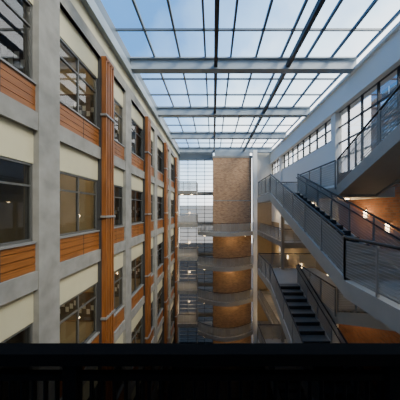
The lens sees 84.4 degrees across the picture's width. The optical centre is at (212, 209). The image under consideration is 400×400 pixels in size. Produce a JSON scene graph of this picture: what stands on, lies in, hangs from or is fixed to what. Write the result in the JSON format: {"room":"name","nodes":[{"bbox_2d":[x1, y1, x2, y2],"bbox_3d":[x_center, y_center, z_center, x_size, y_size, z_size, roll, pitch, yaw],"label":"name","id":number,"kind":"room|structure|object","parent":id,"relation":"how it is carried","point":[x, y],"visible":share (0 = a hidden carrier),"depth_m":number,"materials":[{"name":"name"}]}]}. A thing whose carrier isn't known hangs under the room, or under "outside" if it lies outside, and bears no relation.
{"room":"building atrium","nodes":[
{"label":"building atrium","id":0,"kind":"room"},
{"bbox_2d":[0,0,178,342],"bbox_3d":[-5.950,5.250,14.300,3.100,24.700,28.600,0,0,0],"label":"wall","id":1,"kind":"structure","parent":0,"point":[39,275],"depth_m":6.87,"materials":[{"name":"concrete"}]},
{"bbox_2d":[0,34,24,73],"bbox_3d":[-5.600,-4.090,5.855,1.660,1.180,0.040,0,0,0],"label":"pinboard","id":2,"kind":"object","parent":1,"relation":"attached to","point":[12,46],"visible":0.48,"depth_m":5.84,"materials":[{"name":"clear glass"}]},
{"bbox_2d":[0,156,32,245],"bbox_3d":[-4.610,-0.190,4.665,0.100,1.940,1.790,0,0,0],"label":"window","id":3,"kind":"structure","parent":1,"relation":"in","point":[29,185],"depth_m":5.50,"materials":[{"name":"grey metal"}]},
{"bbox_2d":[0,0,32,79],"bbox_3d":[-4.610,-4.190,4.665,0.100,1.940,1.790,0,0,0],"label":"window","id":4,"kind":"structure","parent":1,"relation":"in","point":[29,23],"depth_m":5.50,"materials":[{"name":"grey metal"}]},
{"bbox_2d":[0,323,32,342],"bbox_3d":[-4.610,3.810,4.665,0.100,1.940,1.790,0,0,0],"label":"window","id":5,"kind":"structure","parent":1,"relation":"in","point":[29,327],"depth_m":5.50,"materials":[{"name":"grey"}]},
{"bbox_2d":[60,292,93,320],"bbox_3d":[-5.600,3.910,8.905,1.660,1.180,0.040,0,0,0],"label":"pinboard","id":6,"kind":"object","parent":1,"relation":"attached to","point":[86,313],"visible":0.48,"depth_m":8.89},
{"bbox_2d":[60,94,93,123],"bbox_3d":[-5.600,-4.090,8.905,1.660,1.180,0.040,0,0,0],"label":"pinboard","id":7,"kind":"object","parent":1,"relation":"attached to","point":[86,101],"visible":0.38,"depth_m":8.89,"materials":[{"name":"clear glass"}]},
{"bbox_2d":[60,37,96,125],"bbox_3d":[-4.610,-4.190,7.480,0.100,1.940,2.320,0,0,0],"label":"window","id":8,"kind":"structure","parent":1,"relation":"in","point":[78,61],"depth_m":7.48,"materials":[{"name":"grey metal"}]},
{"bbox_2d":[60,171,96,235],"bbox_3d":[-4.610,-0.190,7.480,0.100,1.940,2.320,0,0,0],"label":"window","id":9,"kind":"structure","parent":1,"relation":"in","point":[77,192],"depth_m":7.48,"materials":[{"name":"grey metal"}]},
{"bbox_2d":[60,283,96,342],"bbox_3d":[-4.610,3.810,7.480,0.100,1.940,2.320,0,0,0],"label":"window","id":10,"kind":"structure","parent":1,"relation":"in","point":[78,308],"depth_m":7.76,"materials":[{"name":"grey metal"}]},
{"bbox_2d":[115,198,118,219],"bbox_3d":[-5.600,-0.090,11.405,1.660,1.180,0.040,0,0,0],"label":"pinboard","id":11,"kind":"object","parent":1,"relation":"attached to","point":[116,199],"visible":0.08,"depth_m":11.39,"materials":[{"name":"clear glass"}]},
{"bbox_2d":[115,274,118,296],"bbox_3d":[-5.600,3.910,11.405,1.660,1.180,0.040,0,0,0],"label":"pinboard","id":12,"kind":"object","parent":1,"relation":"attached to","point":[116,275],"visible":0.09,"depth_m":11.39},
{"bbox_2d":[115,120,118,141],"bbox_3d":[-5.600,-4.090,11.405,1.660,1.180,0.040,0,0,0],"label":"pinboard","id":13,"kind":"object","parent":1,"relation":"attached to","point":[117,121],"visible":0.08,"depth_m":11.39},
{"bbox_2d":[114,266,122,312],"bbox_3d":[-4.610,3.810,10.215,0.100,1.940,1.790,0,0,0],"label":"window","id":14,"kind":"structure","parent":1,"relation":"in","point":[121,268],"depth_m":11.05,"materials":[{"name":"grey metal"}]},
{"bbox_2d":[114,99,122,144],"bbox_3d":[-4.610,-4.190,10.215,0.100,1.940,1.790,0,0,0],"label":"window","id":15,"kind":"structure","parent":1,"relation":"in","point":[120,116],"depth_m":11.05,"materials":[{"name":"grey metal"}]},
{"bbox_2d":[114,185,122,226],"bbox_3d":[-4.610,-0.190,10.215,0.100,1.940,1.790,0,0,0],"label":"window","id":16,"kind":"structure","parent":1,"relation":"in","point":[120,187],"depth_m":11.05,"materials":[{"name":"grey"}]},
{"bbox_2d":[131,200,139,217],"bbox_3d":[-5.600,-0.090,14.455,1.660,1.180,0.040,0,0,0],"label":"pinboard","id":17,"kind":"object","parent":1,"relation":"attached to","point":[132,201],"visible":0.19,"depth_m":14.45,"materials":[{"name":"clear glass"}]},
{"bbox_2d":[131,260,139,278],"bbox_3d":[-5.600,3.910,14.455,1.660,1.180,0.040,0,0,0],"label":"pinboard","id":18,"kind":"object","parent":1,"relation":"attached to","point":[137,261],"visible":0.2,"depth_m":14.45,"materials":[{"name":"clear glass"}]},
{"bbox_2d":[131,321,139,339],"bbox_3d":[-5.600,7.910,14.455,1.660,1.180,0.040,0,0,0],"label":"pinboard","id":19,"kind":"object","parent":1,"relation":"attached to","point":[138,324],"visible":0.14,"depth_m":14.45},
{"bbox_2d":[131,255,141,294],"bbox_3d":[-4.610,3.810,13.030,0.100,1.940,2.320,0,0,0],"label":"window","id":20,"kind":"structure","parent":1,"relation":"in","point":[140,256],"depth_m":13.11,"materials":[{"name":"grey"}]},
{"bbox_2d":[131,118,141,157],"bbox_3d":[-4.610,-4.190,13.030,0.100,1.940,2.320,0,0,0],"label":"window","id":21,"kind":"structure","parent":1,"relation":"in","point":[132,120],"depth_m":13.01,"materials":[{"name":"grey"}]},
{"bbox_2d":[131,189,141,223],"bbox_3d":[-4.610,-0.190,13.030,0.100,1.940,2.320,0,0,0],"label":"window","id":22,"kind":"structure","parent":1,"relation":"in","point":[135,191],"depth_m":13.01,"materials":[{"name":"grey metal"}]},
{"bbox_2d":[131,318,141,342],"bbox_3d":[-4.610,7.810,13.030,0.100,1.940,2.320,0,0,0],"label":"window","id":23,"kind":"structure","parent":1,"relation":"in","point":[140,327],"depth_m":13.69,"materials":[{"name":"grey metal"}]},
{"bbox_2d":[151,194,152,220],"bbox_3d":[-4.610,-0.190,15.765,0.100,1.940,1.790,0,0,0],"label":"window","id":24,"kind":"structure","parent":1,"relation":"in","point":[151,194],"depth_m":16.60,"materials":[{"name":"grey"}]},
{"bbox_2d":[151,301,152,327],"bbox_3d":[-4.610,7.810,15.765,0.100,1.940,1.790,0,0,0],"label":"window","id":25,"kind":"structure","parent":1,"relation":"in","point":[152,301],"depth_m":16.60,"materials":[{"name":"grey"}]},
{"bbox_2d":[151,248,152,272],"bbox_3d":[-4.610,3.810,15.765,0.100,1.940,1.790,0,0,0],"label":"window","id":26,"kind":"structure","parent":1,"relation":"in","point":[151,248],"depth_m":16.60,"materials":[{"name":"grey metal"}]},
{"bbox_2d":[151,140,152,165],"bbox_3d":[-4.610,-4.190,15.765,0.100,1.940,1.790,0,0,0],"label":"window","id":27,"kind":"structure","parent":1,"relation":"in","point":[151,140],"depth_m":16.60,"materials":[{"name":"grey metal"}]},
{"bbox_2d":[157,203,160,215],"bbox_3d":[-5.600,-0.090,20.005,1.660,1.180,0.040,0,0,0],"label":"pinboard","id":28,"kind":"object","parent":1,"relation":"attached to","point":[157,203],"visible":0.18,"depth_m":19.99,"materials":[{"name":"clear glass"}]},
{"bbox_2d":[157,246,160,259],"bbox_3d":[-5.600,3.910,20.005,1.660,1.180,0.040,0,0,0],"label":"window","id":29,"kind":"structure","parent":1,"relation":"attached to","point":[157,246],"depth_m":19.99,"materials":[{"name":"clear glass"}]},
{"bbox_2d":[157,290,160,303],"bbox_3d":[-5.600,7.910,20.005,1.660,1.180,0.040,0,0,0],"label":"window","id":30,"kind":"structure","parent":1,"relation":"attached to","point":[160,290],"depth_m":20.00,"materials":[{"name":"glass"}]},
{"bbox_2d":[157,287,161,316],"bbox_3d":[-4.610,7.810,18.580,0.100,1.940,2.320,0,0,0],"label":"window","id":31,"kind":"structure","parent":1,"relation":"in","point":[161,287],"depth_m":18.77,"materials":[{"name":"grey"}]},
{"bbox_2d":[157,242,161,267],"bbox_3d":[-4.610,3.810,18.580,0.100,1.940,2.320,0,0,0],"label":"window","id":32,"kind":"structure","parent":1,"relation":"in","point":[161,242],"depth_m":18.75,"materials":[{"name":"grey"}]},
{"bbox_2d":[157,147,161,172],"bbox_3d":[-4.610,-4.190,18.580,0.100,1.940,2.320,0,0,0],"label":"window","id":33,"kind":"structure","parent":1,"relation":"in","point":[157,147],"depth_m":18.65,"materials":[{"name":"grey"}]},
{"bbox_2d":[157,196,161,218],"bbox_3d":[-4.610,-0.190,18.580,0.100,1.940,2.320,0,0,0],"label":"window","id":34,"kind":"structure","parent":1,"relation":"in","point":[157,196],"depth_m":18.75,"materials":[{"name":"grey metal"}]},
{"bbox_2d":[177,181,197,195],"bbox_3d":[-3.165,-2.658,27.650,2.430,1.595,2.500,0,0,0],"label":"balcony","id":35,"kind":"structure","parent":1,"relation":"attached to","point":[184,188],"depth_m":26.50,"materials":[{"name":"glass"}]},
{"bbox_2d":[177,306,197,327],"bbox_3d":[-3.165,13.342,27.650,2.430,1.595,2.500,0,0,0],"label":"floor","id":36,"kind":"structure","parent":1,"relation":"attached to","point":[183,320],"depth_m":26.49,"materials":[{"name":"concrete"}]},
{"bbox_2d":[177,275,197,293],"bbox_3d":[-3.165,9.342,27.650,2.430,1.595,2.500,0,0,0],"label":"floor","id":37,"kind":"structure","parent":1,"relation":"attached to","point":[183,287],"depth_m":26.50,"materials":[{"name":"concrete"}]},
{"bbox_2d":[177,214,197,227],"bbox_3d":[-3.165,1.343,27.650,2.430,1.595,2.500,0,0,0],"label":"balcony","id":38,"kind":"structure","parent":1,"relation":"attached to","point":[183,221],"depth_m":26.50,"materials":[{"name":"concrete"}]},
{"bbox_2d":[177,245,197,260],"bbox_3d":[-3.165,5.343,27.650,2.430,1.595,2.500,0,0,0],"label":"floor","id":39,"kind":"structure","parent":1,"relation":"attached to","point":[183,254],"depth_m":26.50,"materials":[{"name":"concrete"}]},
{"bbox_2d":[80,0,399,155],"bbox_3d":[1.448,-7.625,14.500,12.395,1.050,29.000,0,0,0],"label":"roof frame","id":40,"kind":"object","parent":1,"relation":"on","point":[134,67],"visible":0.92,"depth_m":11.64,"materials":[{"name":"silver metal"}]},
{"bbox_2d":[178,148,273,342],"bbox_3d":[1.650,4.975,29.125,12.700,26.150,0.350,0,0,0],"label":"wall","id":41,"kind":"structure","parent":0,"point":[189,238],"depth_m":28.95,"materials":[{"name":"glass"}]},
{"bbox_2d":[269,21,399,342],"bbox_3d":[7.800,5.050,14.000,0.800,25.100,30.000,0,0,0],"label":"wall","id":42,"kind":"structure","parent":0,"point":[383,58],"depth_m":12.41,"materials":[{"name":"white paint"}]},
{"bbox_2d":[257,321,277,338],"bbox_3d":[6.515,14.273,23.200,1.930,1.555,11.400,0,0,0],"label":"gallery","id":43,"kind":"object","parent":42,"relation":"attached to","point":[258,322],"visible":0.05,"depth_m":28.30,"materials":[{"name":"concrete"}]},
{"bbox_2d":[257,289,285,338],"bbox_3d":[6.515,10.273,23.200,1.930,1.555,11.400,0,0,0],"label":"gallery","id":44,"kind":"object","parent":42,"relation":"attached to","point":[265,299],"visible":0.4,"depth_m":23.46,"materials":[{"name":"concrete"}]},
{"bbox_2d":[257,222,305,247],"bbox_3d":[6.515,2.272,23.200,1.930,1.555,11.400,0,0,0],"label":"gallery","id":45,"kind":"object","parent":42,"relation":"attached to","point":[272,234],"visible":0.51,"depth_m":18.53,"materials":[{"name":"concrete"}]},
{"bbox_2d":[272,65,399,174],"bbox_3d":[7.760,-4.100,13.900,0.120,3.860,29.860,0,0,0],"label":"clerestory window","id":46,"kind":"structure","parent":42,"relation":"in","point":[379,100],"depth_m":12.54,"materials":[{"name":"grey metal"}]},
{"bbox_3d":[-0.400,17.750,13.500,17.200,0.300,33.000,0,0,0],"label":"floor","id":47,"kind":"structure","parent":0,"visible":0},
{"bbox_2d":[100,56,115,342],"bbox_3d":[-4.275,5.775,8.980,0.240,23.650,0.800,0,0,0],"label":"timber fin","id":48,"kind":"object","parent":47,"relation":"on","point":[107,216],"visible":0.85,"depth_m":8.84,"materials":[{"name":"brown wood"}]},
{"bbox_2d":[145,116,151,342],"bbox_3d":[-4.275,5.775,14.530,0.240,23.650,0.800,0,0,0],"label":"timber fin","id":49,"kind":"object","parent":47,"relation":"on","point":[148,154],"visible":0.88,"depth_m":14.19,"materials":[{"name":"brown wood"}]},
{"bbox_2d":[164,143,167,342],"bbox_3d":[-4.275,5.775,20.080,0.240,23.650,0.800,0,0,0],"label":"timber fin","id":50,"kind":"object","parent":47,"relation":"on","point":[165,144],"visible":0.77,"depth_m":19.74,"materials":[{"name":"brown wood"}]},
{"bbox_2d":[175,157,177,342],"bbox_3d":[-4.275,5.775,25.630,0.240,23.650,0.800,0,0,0],"label":"timber fin","id":51,"kind":"object","parent":47,"relation":"on","point":[176,178],"visible":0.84,"depth_m":25.30,"materials":[{"name":"brown wood"}]},
{"bbox_2d":[212,150,256,342],"bbox_3d":[2.660,5.800,27.850,5.480,26.200,2.100,0,0,0],"label":"brick tower","id":52,"kind":"object","parent":47,"relation":"on","point":[234,172],"visible":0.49,"depth_m":27.35,"materials":[{"name":"brick"}]},
{"bbox_2d":[198,321,252,341],"bbox_3d":[1.209,14.293,26.725,7.058,1.595,3.212,0,0,17],"label":"curved balcony","id":53,"kind":"object","parent":52,"relation":"attached to","point":[205,329],"visible":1,"depth_m":25.60,"materials":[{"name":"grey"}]},
{"bbox_2d":[198,288,252,306],"bbox_3d":[1.209,10.293,26.725,7.058,1.595,3.212,0,0,17],"label":"curved balcony","id":54,"kind":"object","parent":52,"relation":"attached to","point":[207,297],"visible":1,"depth_m":25.56,"materials":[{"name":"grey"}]},
{"bbox_2d":[198,255,252,271],"bbox_3d":[1.209,6.293,26.725,7.058,1.595,3.212,0,0,17],"label":"curved balcony","id":55,"kind":"object","parent":52,"relation":"attached to","point":[212,264],"visible":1,"depth_m":25.56,"materials":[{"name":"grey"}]},
{"bbox_2d":[198,222,252,236],"bbox_3d":[1.209,2.292,26.725,7.058,1.595,3.212,0,0,17],"label":"curved balcony","id":56,"kind":"object","parent":52,"relation":"attached to","point":[215,229],"visible":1,"depth_m":25.49,"materials":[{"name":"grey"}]},
{"bbox_2d":[258,324,287,342],"bbox_3d":[5.367,11.699,8.600,4.215,11.802,15.000,0,0,0],"label":"staircase","id":57,"kind":"structure","parent":47,"relation":"on","point":[272,331],"depth_m":16.04,"materials":[{"name":"grey"}]},
{"bbox_2d":[258,253,393,342],"bbox_3d":[5.367,5.024,8.600,4.215,8.852,15.000,0,0,0],"label":"staircase","id":58,"kind":"structure","parent":57,"relation":"on","point":[309,306],"depth_m":10.43,"materials":[{"name":"grey metal"}]},
{"bbox_2d":[258,84,399,333],"bbox_3d":[5.367,-0.176,8.600,4.215,8.852,15.000,0,0,0],"label":"staircase","id":59,"kind":"structure","parent":58,"relation":"on","point":[367,276],"depth_m":6.99,"materials":[{"name":"grey metal"}]},
{"bbox_3d":[1.550,1.950,-0.975,11.860,0.400,4.050,0,0,0],"label":"platform","id":60,"kind":"object","parent":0,"visible":0},
{"bbox_2d":[0,343,399,399],"bbox_3d":[0.125,1.147,0.865,8.950,1.205,0.070,0,0,0],"label":"guard railing","id":61,"kind":"object","parent":60,"relation":"on","point":[28,371],"visible":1,"depth_m":0.86,"materials":[{"name":"black metal"}]},
{"bbox_3d":[0.000,18.025,20.000,160.000,0.150,200.000,0,0,0],"label":"ground","id":62,"kind":"structure","parent":0,"visible":0},
{"bbox_2d":[370,76,396,150],"bbox_3d":[16.950,3.550,7.750,6.300,28.100,23.700,0,0,0],"label":"neighbouring building","id":63,"kind":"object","parent":62,"relation":"on","point":[389,87],"visible":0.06,"depth_m":17.99,"materials":[{"name":"glass"}]}
]}

